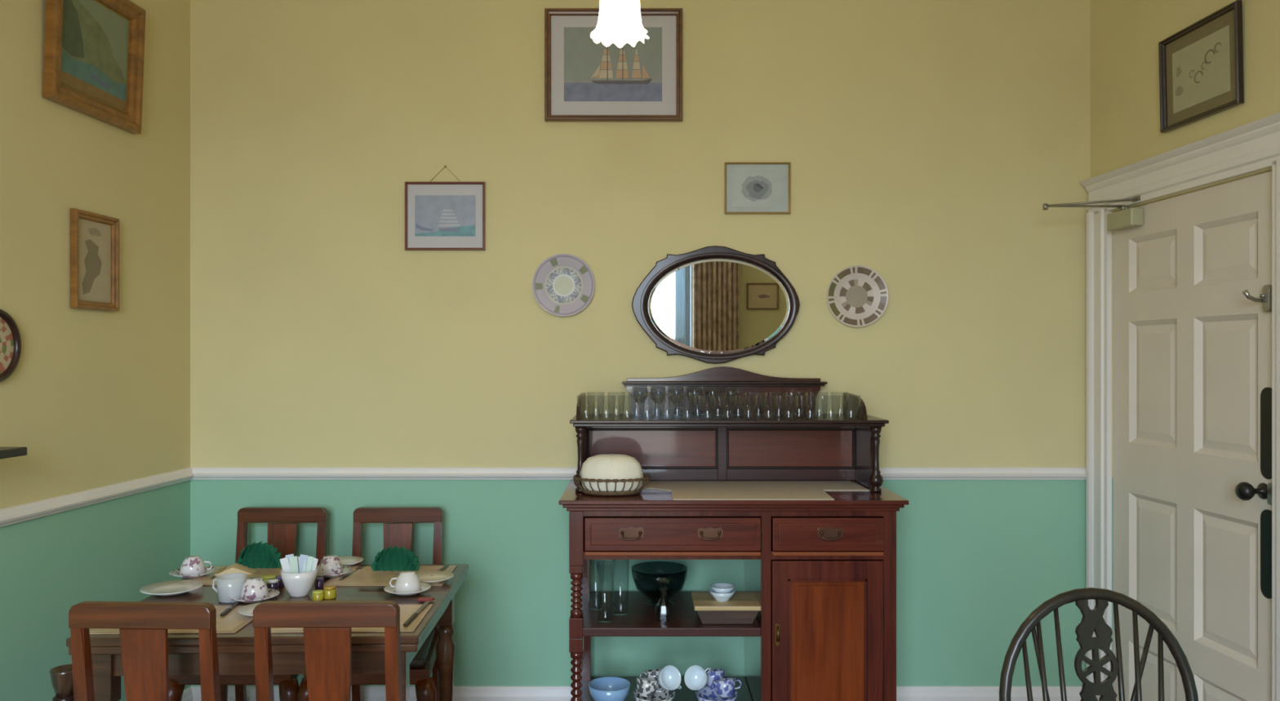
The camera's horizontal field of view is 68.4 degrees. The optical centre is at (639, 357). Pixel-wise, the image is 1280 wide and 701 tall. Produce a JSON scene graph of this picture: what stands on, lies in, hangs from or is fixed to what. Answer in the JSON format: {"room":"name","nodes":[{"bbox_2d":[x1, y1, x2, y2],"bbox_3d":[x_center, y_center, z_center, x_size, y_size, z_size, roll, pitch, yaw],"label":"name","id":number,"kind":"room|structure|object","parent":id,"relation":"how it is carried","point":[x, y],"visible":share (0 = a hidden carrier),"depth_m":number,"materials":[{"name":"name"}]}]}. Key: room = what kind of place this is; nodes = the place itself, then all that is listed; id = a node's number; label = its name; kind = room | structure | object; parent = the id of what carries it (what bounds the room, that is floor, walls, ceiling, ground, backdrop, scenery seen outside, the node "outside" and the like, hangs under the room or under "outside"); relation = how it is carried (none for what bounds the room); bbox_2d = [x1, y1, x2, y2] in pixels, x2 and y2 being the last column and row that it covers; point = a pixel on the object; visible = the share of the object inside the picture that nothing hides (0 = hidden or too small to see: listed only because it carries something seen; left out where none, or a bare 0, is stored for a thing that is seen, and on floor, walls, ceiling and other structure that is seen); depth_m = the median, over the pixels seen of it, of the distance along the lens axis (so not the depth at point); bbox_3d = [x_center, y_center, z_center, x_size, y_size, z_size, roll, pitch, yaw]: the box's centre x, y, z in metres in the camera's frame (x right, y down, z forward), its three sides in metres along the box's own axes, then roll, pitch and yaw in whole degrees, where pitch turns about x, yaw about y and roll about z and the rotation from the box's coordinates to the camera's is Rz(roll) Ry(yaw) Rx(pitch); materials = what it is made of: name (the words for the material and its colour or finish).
{"room":"dining room","nodes":[
{"label":"dining room","id":0,"kind":"room"},
{"bbox_2d":[0,0,190,700],"bbox_3d":[-1.958,-0.135,1.045,0.120,3.250,5.303,0,0,3],"label":"wall","id":1,"kind":"structure","parent":0,"point":[94,398],"depth_m":3.05,"materials":[{"name":"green paint"}]},
{"bbox_2d":[0,309,22,382],"bbox_3d":[-1.807,-0.040,2.627,0.019,0.232,0.216,0,0,3],"label":"round plaque","id":2,"kind":"object","parent":1,"relation":"attached to","point":[11,345],"visible":1,"depth_m":2.69,"materials":[{"name":"ceramic"}]},
{"bbox_2d":[0,446,26,459],"bbox_3d":[-1.768,0.272,2.097,0.148,0.053,0.950,0,0,3],"label":"mantel shelf","id":3,"kind":"object","parent":1,"relation":"attached to","point":[6,452],"visible":1,"depth_m":2.52,"materials":[{"name":"wood"}]},
{"bbox_2d":[42,0,146,134],"bbox_3d":[-1.767,-1.001,3.073,0.048,0.437,0.470,0,0,3],"label":"landscape picture","id":4,"kind":"object","parent":1,"relation":"attached to","point":[93,63],"visible":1,"depth_m":3.08,"materials":[{"name":"wood"}]},
{"bbox_2d":[60,0,128,111],"bbox_3d":[-1.778,-1.002,3.074,0.002,0.310,0.344,2,0,3],"label":"print","id":5,"kind":"object","parent":4,"relation":"attached to","point":[95,60],"depth_m":3.08,"materials":[{"name":"paper"}]},
{"bbox_2d":[70,208,119,311],"bbox_3d":[-1.781,-0.312,3.082,0.020,0.314,0.229,0,0,3],"label":"picture","id":6,"kind":"object","parent":1,"relation":"attached to","point":[94,237],"visible":1,"depth_m":3.08,"materials":[{"name":"wood"}]},
{"bbox_2d":[79,219,110,302],"bbox_3d":[-1.786,-0.312,3.082,0.002,0.254,0.169,0,0,3],"label":"print","id":7,"kind":"object","parent":6,"relation":"attached to","point":[94,238],"depth_m":3.08},
{"bbox_2d":[0,467,193,527],"bbox_3d":[-1.885,0.456,1.044,0.026,0.048,5.297,0,0,3],"label":"chair rail","id":8,"kind":"object","parent":1,"relation":"attached to","point":[22,513],"visible":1,"depth_m":3.04,"materials":[{"name":"white paint"}]},
{"bbox_2d":[181,686,192,700],"bbox_3d":[-1.888,1.390,1.044,0.020,0.200,5.297,0,0,3],"label":"baseboard","id":9,"kind":"structure","parent":1,"relation":"attached to","point":[187,695],"depth_m":3.65,"materials":[{"name":"white paint"}]},
{"bbox_2d":[190,0,1090,686],"bbox_3d":[0.000,-0.135,3.750,4.200,3.250,0.120,0,0,0],"label":"wall","id":10,"kind":"structure","parent":0,"point":[925,143],"depth_m":3.69,"materials":[{"name":"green paint"}]},
{"bbox_2d":[404,164,485,250],"bbox_3d":[-0.762,-0.584,3.680,0.313,0.333,0.018,0,0,0],"label":"picture","id":11,"kind":"object","parent":10,"relation":"attached to","point":[439,215],"visible":1,"depth_m":3.68},
{"bbox_2d":[414,195,475,236],"bbox_3d":[-0.762,-0.552,3.682,0.237,0.160,0.003,0,0,0],"label":"print","id":12,"kind":"object","parent":11,"relation":"attached to","point":[435,215],"depth_m":3.68},
{"bbox_2d":[532,253,595,316],"bbox_3d":[-0.298,-0.280,3.676,0.244,0.244,0.023,0,0,0],"label":"patterned plate","id":13,"kind":"object","parent":10,"relation":"attached to","point":[563,285],"visible":1,"depth_m":3.67,"materials":[{"name":"ceramic"}]},
{"bbox_2d":[544,8,682,121],"bbox_3d":[-0.103,-1.140,3.674,0.537,0.438,0.026,0,0,0],"label":"picture","id":14,"kind":"object","parent":10,"relation":"attached to","point":[585,80],"visible":0.92,"depth_m":3.68},
{"bbox_2d":[564,27,662,101],"bbox_3d":[-0.106,-1.145,3.681,0.384,0.290,0.005,0,0,0],"label":"print","id":15,"kind":"object","parent":14,"relation":"attached to","point":[593,72],"depth_m":3.68},
{"bbox_2d":[191,686,1082,700],"bbox_3d":[0.002,1.390,3.680,3.529,0.200,0.020,0,0,0],"label":"baseboard","id":16,"kind":"structure","parent":10,"relation":"attached to","point":[369,693],"depth_m":3.68,"materials":[{"name":"white paint"}]},
{"bbox_2d":[190,466,1086,479],"bbox_3d":[0.002,0.456,3.677,3.529,0.048,0.026,0,0,0],"label":"chair rail","id":17,"kind":"object","parent":10,"relation":"attached to","point":[198,473],"visible":0.61,"depth_m":3.68,"materials":[{"name":"white paint"}]},
{"bbox_2d":[631,245,799,364],"bbox_3d":[0.295,-0.204,3.672,0.655,0.459,0.029,0,0,0],"label":"oval mirror","id":18,"kind":"object","parent":10,"relation":"attached to","point":[715,304],"visible":1,"depth_m":3.67,"materials":[{"name":"brown wood"}]},
{"bbox_2d":[648,258,789,354],"bbox_3d":[0.308,-0.199,3.675,0.554,0.374,0.002,0,0,0],"label":"mirror glass","id":19,"kind":"object","parent":18,"relation":"attached to","point":[696,306],"depth_m":3.67,"materials":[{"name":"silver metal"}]},
{"bbox_2d":[724,162,790,213],"bbox_3d":[0.459,-0.660,3.680,0.257,0.201,0.014,0,0,0],"label":"picture","id":20,"kind":"object","parent":10,"relation":"attached to","point":[749,188],"visible":1,"depth_m":3.68,"materials":[{"name":"paper"}]},
{"bbox_2d":[731,169,782,207],"bbox_3d":[0.459,-0.660,3.682,0.202,0.146,0.002,0,0,0],"label":"print","id":21,"kind":"object","parent":20,"relation":"attached to","point":[749,188],"depth_m":3.68,"materials":[{"name":"paper"}]},
{"bbox_2d":[826,265,888,327],"bbox_3d":[0.847,-0.237,3.676,0.240,0.240,0.023,0,0,0],"label":"plate","id":22,"kind":"object","parent":10,"relation":"attached to","point":[857,295],"visible":1,"depth_m":3.67,"materials":[{"name":"ceramic"}]},
{"bbox_2d":[1090,0,1279,687],"bbox_3d":[2.001,-0.135,1.045,0.120,3.250,5.309,0,0,-4],"label":"wall","id":23,"kind":"structure","parent":0,"point":[1126,35],"depth_m":3.33,"materials":[{"name":"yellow paint"}]},
{"bbox_2d":[1042,171,1271,700],"bbox_3d":[1.674,0.455,3.114,0.359,2.054,0.842,0,0,-4],"label":"door","id":24,"kind":"structure","parent":23,"relation":"in","point":[1193,271],"depth_m":3.08,"materials":[{"name":"beige paint"}]},
{"bbox_2d":[1079,112,1279,700],"bbox_3d":[1.778,0.402,3.113,0.052,2.176,1.132,0,0,-4],"label":"door frame","id":25,"kind":"structure","parent":23,"relation":"attached to","point":[1254,146],"depth_m":3.48,"materials":[{"name":"white paint"}]},
{"bbox_2d":[1158,0,1244,133],"bbox_3d":[1.794,-0.920,3.023,0.021,0.310,0.380,-1,0,-4],"label":"picture","id":26,"kind":"object","parent":23,"relation":"attached to","point":[1201,64],"visible":1,"depth_m":3.01,"materials":[{"name":"paper"}]},
{"bbox_2d":[1172,25,1230,114],"bbox_3d":[1.798,-0.917,3.024,0.003,0.201,0.276,-1,0,-4],"label":"print","id":27,"kind":"object","parent":26,"relation":"attached to","point":[1201,70],"depth_m":3.01},
{"bbox_3d":[0.050,-1.810,0.945,4.800,0.100,6.090,0,0,0],"label":"ceiling","id":28,"kind":"structure","parent":0,"visible":0},
{"bbox_2d":[590,0,648,48],"bbox_3d":[-0.049,-1.268,2.300,0.143,0.980,0.140,0,0,0],"label":"pendant lamp","id":29,"kind":"object","parent":28,"relation":"hanging from","point":[620,21],"visible":1,"depth_m":2.27,"materials":[{"name":"white glass"}]},
{"bbox_3d":[0.050,1.540,0.945,4.800,0.100,6.090,0,0,0],"label":"floor","id":30,"kind":"structure","parent":0,"visible":0},
{"bbox_2d":[48,664,74,700],"bbox_3d":[-1.600,1.173,2.620,0.320,0.614,0.320,0,0,0],"label":"pot","id":31,"kind":"object","parent":30,"relation":"on","point":[61,677],"visible":0.77,"depth_m":2.60,"materials":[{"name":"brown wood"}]},
{"bbox_2d":[68,601,220,700],"bbox_3d":[-1.147,1.031,2.421,0.460,0.918,0.510,0,0,2],"label":"dining chair","id":32,"kind":"object","parent":30,"relation":"on","point":[144,626],"visible":1,"depth_m":2.19,"materials":[{"name":"brown wood"}]},
{"bbox_2d":[168,506,328,700],"bbox_3d":[-1.358,1.031,3.344,0.460,0.918,0.510,0,0,0],"label":"dining chair","id":33,"kind":"object","parent":30,"relation":"on","point":[282,522],"visible":0.32,"depth_m":3.56,"materials":[{"name":"brown wood"}]},
{"bbox_2d":[66,564,468,700],"bbox_3d":[-1.039,1.107,2.859,0.902,0.765,0.852,0,0,-2],"label":"dining table","id":34,"kind":"object","parent":30,"relation":"on","point":[236,651],"visible":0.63,"depth_m":2.49,"materials":[{"name":"brown wood"}]},
{"bbox_2d":[88,605,253,634],"bbox_3d":[-1.265,0.723,2.598,0.400,0.004,0.270,0,0,-2],"label":"placemat","id":35,"kind":"object","parent":34,"relation":"on","point":[233,621],"visible":0.2,"depth_m":2.53,"materials":[{"name":"fabric"}]},
{"bbox_2d":[220,602,239,616],"bbox_3d":[-1.168,0.717,2.682,0.013,0.007,0.138,0,0,-6],"label":"table knife","id":36,"kind":"object","parent":35,"relation":"on","point":[224,613],"visible":1,"depth_m":2.66,"materials":[{"name":"metal"}]},
{"bbox_2d":[237,602,261,617],"bbox_3d":[-1.052,0.712,2.640,0.140,0.016,0.140,0,0,0],"label":"plate","id":37,"kind":"object","parent":35,"relation":"on","point":[247,610],"visible":0.24,"depth_m":2.64,"materials":[{"name":"ceramic"}]},
{"bbox_2d":[139,579,203,595],"bbox_3d":[-1.435,0.712,2.886,0.176,0.016,0.176,0,0,0],"label":"plate","id":38,"kind":"object","parent":34,"relation":"on","point":[171,588],"visible":1,"depth_m":2.91,"materials":[{"name":"ceramic"}]},
{"bbox_2d":[168,566,216,578],"bbox_3d":[-1.473,0.712,3.099,0.140,0.016,0.140,0,0,0],"label":"saucer","id":39,"kind":"object","parent":34,"relation":"on","point":[175,572],"visible":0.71,"depth_m":3.08,"materials":[{"name":"ceramic"}]},
{"bbox_2d":[178,555,213,575],"bbox_3d":[-1.471,0.686,3.100,0.085,0.055,0.085,0,0,15],"label":"teacup","id":40,"kind":"object","parent":39,"relation":"on","point":[191,565],"visible":0.98,"depth_m":3.08,"materials":[{"name":"ceramic"}]},
{"bbox_2d":[212,573,247,603],"bbox_3d":[-1.221,0.689,2.799,0.096,0.072,0.084,0,0,-24],"label":"milk jug","id":41,"kind":"object","parent":34,"relation":"on","point":[231,584],"visible":0.84,"depth_m":2.77,"materials":[{"name":"ceramic"}]},
{"bbox_2d":[188,565,319,586],"bbox_3d":[-1.270,0.723,3.120,0.400,0.004,0.270,0,0,-2],"label":"placemat","id":42,"kind":"object","parent":34,"relation":"on","point":[206,580],"visible":0.23,"depth_m":3.12,"materials":[{"name":"fabric"}]},
{"bbox_2d":[212,563,257,576],"bbox_3d":[-1.354,0.708,3.146,0.128,0.026,0.080,0,0,-12],"label":"menu","id":43,"kind":"object","parent":42,"relation":"on","point":[236,567],"visible":0.98,"depth_m":3.12,"materials":[{"name":"beige paper"}]},
{"bbox_2d":[235,541,281,568],"bbox_3d":[-1.287,0.671,3.184,0.154,0.088,0.038,0,0,0],"label":"napkin","id":44,"kind":"object","parent":42,"relation":"on","point":[259,555],"visible":0.94,"depth_m":3.18,"materials":[{"name":"fabric"}]},
{"bbox_2d":[260,573,276,583],"bbox_3d":[-1.191,0.714,3.019,0.055,0.022,0.055,0,0,0],"label":"jam jar","id":45,"kind":"object","parent":42,"relation":"on","point":[264,577],"visible":0.52,"depth_m":3.01,"materials":[{"name":"glass"}]},
{"bbox_2d":[228,588,279,603],"bbox_3d":[-1.145,0.712,2.794,0.140,0.016,0.140,0,0,0],"label":"saucer","id":46,"kind":"object","parent":34,"relation":"on","point":[272,593],"visible":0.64,"depth_m":2.76,"materials":[{"name":"ceramic"}]},
{"bbox_2d":[239,577,269,599],"bbox_3d":[-1.146,0.686,2.796,0.084,0.055,0.084,0,0,15],"label":"teacup","id":47,"kind":"object","parent":46,"relation":"on","point":[255,588],"visible":0.95,"depth_m":2.77,"materials":[{"name":"ceramic"}]},
{"bbox_2d":[266,578,279,590],"bbox_3d":[-1.133,0.706,2.902,0.036,0.038,0.036,0,0,0],"label":"jam jar","id":48,"kind":"object","parent":34,"relation":"on","point":[273,584],"visible":0.73,"depth_m":2.89,"materials":[{"name":"glass"}]},
{"bbox_2d":[275,575,284,587],"bbox_3d":[-1.136,0.708,2.968,0.027,0.034,0.027,0,0,0],"label":"jam jar","id":49,"kind":"object","parent":34,"relation":"on","point":[279,577],"visible":0.54,"depth_m":2.96,"materials":[{"name":"glass"}]},
{"bbox_2d":[280,567,317,597],"bbox_3d":[-1.036,0.686,2.863,0.108,0.078,0.108,0,0,0],"label":"sugar bowl","id":50,"kind":"object","parent":34,"relation":"on","point":[299,584],"visible":0.91,"depth_m":2.83,"materials":[{"name":"ceramic"}]},
{"bbox_2d":[280,557,290,573],"bbox_3d":[-1.073,0.649,2.863,0.045,0.081,0.003,0,0,0],"label":"sachet","id":51,"kind":"object","parent":50,"relation":"in","point":[284,562],"visible":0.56,"depth_m":2.86,"materials":[{"name":"paper"}]},
{"bbox_2d":[285,554,293,563],"bbox_3d":[-1.061,0.640,2.868,0.039,0.081,0.003,0,0,-3],"label":"sachet","id":52,"kind":"object","parent":50,"relation":"in","point":[289,555],"visible":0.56,"depth_m":2.87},
{"bbox_2d":[288,555,298,573],"bbox_3d":[-1.049,0.644,2.855,0.032,0.080,0.003,0,0,6],"label":"sachet","id":53,"kind":"object","parent":50,"relation":"in","point":[293,560],"visible":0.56,"depth_m":2.85,"materials":[{"name":"paper"}]},
{"bbox_2d":[298,554,307,573],"bbox_3d":[-1.024,0.640,2.861,0.032,0.080,0.003,0,0,11],"label":"sachet","id":54,"kind":"object","parent":50,"relation":"in","point":[302,557],"visible":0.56,"depth_m":2.86,"materials":[{"name":"paper"}]},
{"bbox_2d":[302,555,313,573],"bbox_3d":[-1.012,0.644,2.860,0.039,0.081,0.003,0,0,-13],"label":"sachet","id":55,"kind":"object","parent":50,"relation":"in","point":[310,559],"visible":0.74,"depth_m":2.86,"materials":[{"name":"paper"}]},
{"bbox_2d":[311,557,318,571],"bbox_3d":[-1.000,0.649,2.868,0.045,0.081,0.003,0,0,15],"label":"sachet","id":56,"kind":"object","parent":50,"relation":"in","point":[315,560],"visible":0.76,"depth_m":2.86,"materials":[{"name":"paper"}]},
{"bbox_2d":[311,590,324,600],"bbox_3d":[-0.961,0.712,2.809,0.034,0.026,0.034,0,0,0],"label":"jam jar","id":57,"kind":"object","parent":34,"relation":"on","point":[317,595],"visible":0.98,"depth_m":2.80,"materials":[{"name":"glass"}]},
{"bbox_2d":[315,577,324,588],"bbox_3d":[-1.008,0.710,2.960,0.027,0.030,0.027,0,0,0],"label":"jam jar","id":58,"kind":"object","parent":34,"relation":"on","point":[319,582],"visible":0.94,"depth_m":2.95,"materials":[{"name":"glass"}]},
{"bbox_2d":[323,585,336,599],"bbox_3d":[-0.934,0.708,2.832,0.038,0.034,0.038,0,0,0],"label":"jam jar","id":59,"kind":"object","parent":34,"relation":"on","point":[330,591],"visible":1,"depth_m":2.82,"materials":[{"name":"yellow glass"}]},
{"bbox_2d":[316,565,352,577],"bbox_3d":[-1.023,0.712,3.108,0.140,0.016,0.140,0,0,0],"label":"saucer","id":60,"kind":"object","parent":34,"relation":"on","point":[345,569],"visible":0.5,"depth_m":3.08,"materials":[{"name":"ceramic"}]},
{"bbox_2d":[317,555,343,575],"bbox_3d":[-1.021,0.686,3.107,0.084,0.055,0.085,0,0,-5],"label":"teacup","id":61,"kind":"object","parent":60,"relation":"on","point":[329,564],"visible":0.96,"depth_m":3.08,"materials":[{"name":"ceramic"}]},
{"bbox_2d":[337,555,363,566],"bbox_3d":[-1.026,0.712,3.263,0.130,0.016,0.130,0,0,0],"label":"plate","id":62,"kind":"object","parent":34,"relation":"on","point":[348,561],"visible":0.54,"depth_m":3.30,"materials":[{"name":"ceramic"}]},
{"bbox_2d":[271,604,433,633],"bbox_3d":[-0.800,0.723,2.610,0.400,0.004,0.270,0,0,-2],"label":"placemat","id":63,"kind":"object","parent":34,"relation":"on","point":[406,611],"visible":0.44,"depth_m":2.54,"materials":[{"name":"fabric"}]},
{"bbox_2d":[403,600,429,626],"bbox_3d":[-0.624,0.717,2.639,0.013,0.007,0.251,0,0,1],"label":"table knife","id":64,"kind":"object","parent":63,"relation":"on","point":[415,615],"visible":1,"depth_m":2.61,"materials":[{"name":"metal"}]},
{"bbox_2d":[359,586,384,590],"bbox_3d":[-0.820,0.720,2.931,0.114,0.007,0.013,0,0,4],"label":"table knife","id":65,"kind":"object","parent":34,"relation":"on","point":[379,588],"visible":0.59,"depth_m":2.93,"materials":[{"name":"metal"}]},
{"bbox_2d":[324,565,457,586],"bbox_3d":[-0.820,0.723,3.115,0.380,0.004,0.280,0,0,-2],"label":"placemat","id":66,"kind":"object","parent":34,"relation":"on","point":[366,576],"visible":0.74,"depth_m":3.08,"materials":[{"name":"fabric"}]},
{"bbox_2d":[338,564,367,580],"bbox_3d":[-0.961,0.721,3.150,0.022,0.005,0.227,0,0,3],"label":"fork","id":67,"kind":"object","parent":66,"relation":"on","point":[357,568],"visible":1,"depth_m":3.15,"materials":[{"name":"metal"}]},
{"bbox_2d":[370,545,419,571],"bbox_3d":[-0.816,0.674,3.146,0.164,0.082,0.038,0,0,0],"label":"napkin","id":68,"kind":"object","parent":66,"relation":"on","point":[395,558],"visible":1,"depth_m":3.14,"materials":[{"name":"fabric"}]},
{"bbox_2d":[415,570,453,583],"bbox_3d":[-0.672,0.712,3.028,0.144,0.016,0.144,0,0,0],"label":"plate","id":69,"kind":"object","parent":66,"relation":"on","point":[438,576],"visible":0.77,"depth_m":3.06,"materials":[{"name":"ceramic"}]},
{"bbox_2d":[383,582,431,595],"bbox_3d":[-0.711,0.712,2.879,0.140,0.016,0.140,0,0,0],"label":"saucer","id":70,"kind":"object","parent":34,"relation":"on","point":[424,586],"visible":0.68,"depth_m":2.87,"materials":[{"name":"ceramic"}]},
{"bbox_2d":[389,570,421,592],"bbox_3d":[-0.713,0.686,2.879,0.085,0.055,0.085,0,0,-35],"label":"teacup","id":71,"kind":"object","parent":70,"relation":"on","point":[407,581],"visible":0.97,"depth_m":2.85,"materials":[{"name":"ceramic"}]},
{"bbox_2d":[417,597,434,601],"bbox_3d":[-0.634,0.718,2.788,0.047,0.006,0.026,0,0,0],"label":"jam portion","id":72,"kind":"object","parent":34,"relation":"on","point":[420,599],"visible":1,"depth_m":2.78,"materials":[{"name":"red plastic"}]},
{"bbox_2d":[253,600,402,700],"bbox_3d":[-0.733,1.031,2.431,0.460,0.918,0.510,0,0,-1],"label":"dining chair","id":73,"kind":"object","parent":30,"relation":"on","point":[327,625],"visible":1,"depth_m":2.19,"materials":[{"name":"brown wood"}]},
{"bbox_2d":[296,506,443,700],"bbox_3d":[-0.912,1.031,3.344,0.460,0.918,0.510,0,0,-1],"label":"dining chair","id":74,"kind":"object","parent":30,"relation":"on","point":[397,531],"visible":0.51,"depth_m":3.56,"materials":[{"name":"brown wood"}]},
{"bbox_2d":[559,366,908,700],"bbox_3d":[0.311,0.734,3.386,1.160,1.393,0.549,0,0,0],"label":"sideboard","id":75,"kind":"object","parent":30,"relation":"on","point":[821,575],"visible":0.95,"depth_m":3.16,"materials":[{"name":"brown wood"}]},
{"bbox_2d":[587,560,604,609],"bbox_3d":[-0.159,0.809,3.400,0.062,0.200,0.062,0,0,0],"label":"glass","id":76,"kind":"object","parent":75,"relation":"on","point":[588,560],"visible":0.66,"depth_m":3.40,"materials":[{"name":"glass"}]},
{"bbox_2d":[595,560,613,622],"bbox_3d":[-0.121,0.809,3.240,0.062,0.200,0.062,0,0,0],"label":"glass","id":77,"kind":"object","parent":75,"relation":"on","point":[602,561],"visible":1,"depth_m":3.24,"materials":[{"name":"glass"}]},
{"bbox_2d":[596,395,615,419],"bbox_3d":[-0.120,0.178,3.335,0.067,0.083,0.067,0,0,0],"label":"glass tumbler","id":78,"kind":"object","parent":75,"relation":"on","point":[600,395],"visible":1,"depth_m":3.33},
{"bbox_2d":[588,676,630,700],"bbox_3d":[-0.107,1.193,3.300,0.148,0.094,0.148,0,0,0],"label":"bowl","id":79,"kind":"object","parent":75,"relation":"on","point":[606,688],"visible":1,"depth_m":3.33,"materials":[{"name":"ceramic"}]},
{"bbox_2d":[573,453,650,495],"bbox_3d":[-0.098,0.403,3.270,0.268,0.137,0.195,0,0,0],"label":"bread basket","id":80,"kind":"object","parent":75,"relation":"on","point":[606,474],"visible":1,"depth_m":3.21,"materials":[{"name":"wicker"}]},
{"bbox_2d":[612,560,629,615],"bbox_3d":[-0.069,0.809,3.330,0.062,0.200,0.062,0,0,0],"label":"glass","id":81,"kind":"object","parent":75,"relation":"on","point":[612,560],"visible":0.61,"depth_m":3.33,"materials":[{"name":"glass"}]},
{"bbox_2d":[617,395,636,419],"bbox_3d":[-0.046,0.178,3.335,0.067,0.083,0.067,0,0,0],"label":"glass tumbler","id":82,"kind":"object","parent":75,"relation":"on","point":[620,395],"visible":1,"depth_m":3.33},
{"bbox_2d":[637,395,656,419],"bbox_3d":[0.025,0.178,3.335,0.067,0.083,0.067,0,0,0],"label":"glass tumbler","id":83,"kind":"object","parent":75,"relation":"on","point":[641,395],"visible":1,"depth_m":3.33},
{"bbox_2d":[633,686,675,700],"bbox_3d":[0.050,1.206,3.280,0.148,0.068,0.148,0,0,0],"label":"serving bowl","id":84,"kind":"object","parent":75,"relation":"on","point":[666,695],"visible":0.72,"depth_m":3.32,"materials":[{"name":"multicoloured ceramic"}]},
{"bbox_2d":[635,677,663,697],"bbox_3d":[0.027,1.139,3.253,0.084,0.070,0.082,0,0,-39],"label":"teacup","id":85,"kind":"object","parent":84,"relation":"on","point":[646,688],"visible":0.97,"depth_m":3.22,"materials":[{"name":"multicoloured ceramic"}]},
{"bbox_2d":[639,669,661,687],"bbox_3d":[0.049,1.131,3.319,0.080,0.069,0.088,0,0,25],"label":"teacup","id":86,"kind":"object","parent":84,"relation":"on","point":[652,674],"visible":0.38,"depth_m":3.29,"materials":[{"name":"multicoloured ceramic"}]},
{"bbox_2d":[657,665,681,690],"bbox_3d":[0.100,1.105,3.247,0.083,0.086,0.077,0,0,-21],"label":"teacup","id":87,"kind":"object","parent":84,"relation":"on","point":[668,677],"visible":1,"depth_m":3.26,"materials":[{"name":"ceramic"}]},
{"bbox_2d":[631,561,687,606],"bbox_3d":[0.072,0.841,3.460,0.208,0.135,0.208,0,0,0],"label":"glass bowl","id":88,"kind":"object","parent":75,"relation":"on","point":[632,569],"visible":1,"depth_m":3.44,"materials":[{"name":"glass"}]},
{"bbox_2d":[580,676,752,700],"bbox_3d":[0.086,1.258,3.407,0.645,0.035,0.498,0,0,0],"label":"shelf","id":89,"kind":"object","parent":75,"relation":"attached to","point":[744,693],"depth_m":3.50,"materials":[{"name":"brown wood"}]},
{"bbox_2d":[657,395,676,419],"bbox_3d":[0.097,0.178,3.335,0.067,0.083,0.067,0,0,0],"label":"glass tumbler","id":90,"kind":"object","parent":75,"relation":"on","point":[660,395],"visible":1,"depth_m":3.33,"materials":[{"name":"glass"}]},
{"bbox_2d":[580,591,760,636],"bbox_3d":[0.086,0.924,3.407,0.645,0.030,0.498,0,0,0],"label":"shelf","id":91,"kind":"object","parent":75,"relation":"attached to","point":[641,620],"depth_m":3.27,"materials":[{"name":"brown wood"}]},
{"bbox_2d":[697,395,716,419],"bbox_3d":[0.239,0.178,3.335,0.067,0.083,0.067,0,0,0],"label":"glass tumbler","id":92,"kind":"object","parent":75,"relation":"on","point":[700,395],"visible":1,"depth_m":3.33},
{"bbox_2d":[695,686,737,700],"bbox_3d":[0.267,1.206,3.280,0.148,0.068,0.148,0,0,0],"label":"serving bowl","id":93,"kind":"object","parent":75,"relation":"on","point":[705,694],"visible":0.75,"depth_m":3.32,"materials":[{"name":"ceramic"}]},
{"bbox_2d":[684,665,711,690],"bbox_3d":[0.201,1.103,3.244,0.081,0.081,0.076,0,0,37],"label":"teacup","id":94,"kind":"object","parent":93,"relation":"on","point":[695,677],"visible":1,"depth_m":3.26,"materials":[{"name":"ceramic"}]},
{"bbox_2d":[706,669,724,687],"bbox_3d":[0.256,1.131,3.319,0.080,0.069,0.088,0,0,25],"label":"teacup","id":95,"kind":"object","parent":93,"relation":"on","point":[714,674],"visible":0.52,"depth_m":3.29,"materials":[{"name":"ceramic"}]},
{"bbox_2d":[711,677,742,697],"bbox_3d":[0.293,1.139,3.250,0.089,0.070,0.081,0,0,44],"label":"teacup","id":96,"kind":"object","parent":93,"relation":"on","point":[724,687],"visible":1,"depth_m":3.22,"materials":[{"name":"ceramic"}]},
{"bbox_2d":[691,591,759,624],"bbox_3d":[0.297,0.876,3.280,0.226,0.066,0.200,0,0,0],"label":"wooden stand","id":97,"kind":"object","parent":75,"relation":"on","point":[743,607],"visible":0.98,"depth_m":3.19,"materials":[{"name":"brown wood"}]},
{"bbox_2d":[708,588,735,601],"bbox_3d":[0.284,0.826,3.260,0.092,0.034,0.092,0,0,0],"label":"bowl","id":98,"kind":"object","parent":97,"relation":"on","point":[718,597],"visible":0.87,"depth_m":3.23,"materials":[{"name":"ceramic"}]},
{"bbox_2d":[711,582,734,593],"bbox_3d":[0.286,0.808,3.260,0.083,0.031,0.082,0,0,0],"label":"bowl","id":99,"kind":"object","parent":98,"relation":"on","point":[721,588],"visible":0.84,"depth_m":3.27,"materials":[{"name":"ceramic"}]},
{"bbox_2d":[569,413,888,426],"bbox_3d":[0.311,0.232,3.466,1.112,0.024,0.381,0,0,0],"label":"shelf","id":100,"kind":"object","parent":75,"relation":"attached to","point":[864,420],"depth_m":3.29,"materials":[{"name":"brown wood"}]},
{"bbox_2d":[642,480,869,500],"bbox_3d":[0.302,0.473,3.355,1.025,0.002,0.460,0,0,0],"label":"table runner","id":101,"kind":"object","parent":75,"relation":"on","point":[681,490],"visible":0.83,"depth_m":3.36,"materials":[{"name":"fabric"}]},
{"bbox_2d":[821,395,840,419],"bbox_3d":[0.676,0.178,3.335,0.067,0.083,0.067,0,0,0],"label":"glass tumbler","id":102,"kind":"object","parent":75,"relation":"on","point":[823,395],"visible":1,"depth_m":3.33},
{"bbox_2d":[841,395,860,419],"bbox_3d":[0.748,0.178,3.335,0.067,0.083,0.067,0,0,0],"label":"glass tumbler","id":103,"kind":"object","parent":75,"relation":"on","point":[843,395],"visible":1,"depth_m":3.33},
{"bbox_2d":[999,587,1198,700],"bbox_3d":[0.985,0.998,1.834,0.426,0.989,0.512,0,0,0],"label":"chair","id":104,"kind":"object","parent":30,"relation":"on","point":[1092,620],"visible":1,"depth_m":2.03,"materials":[{"name":"wood"}]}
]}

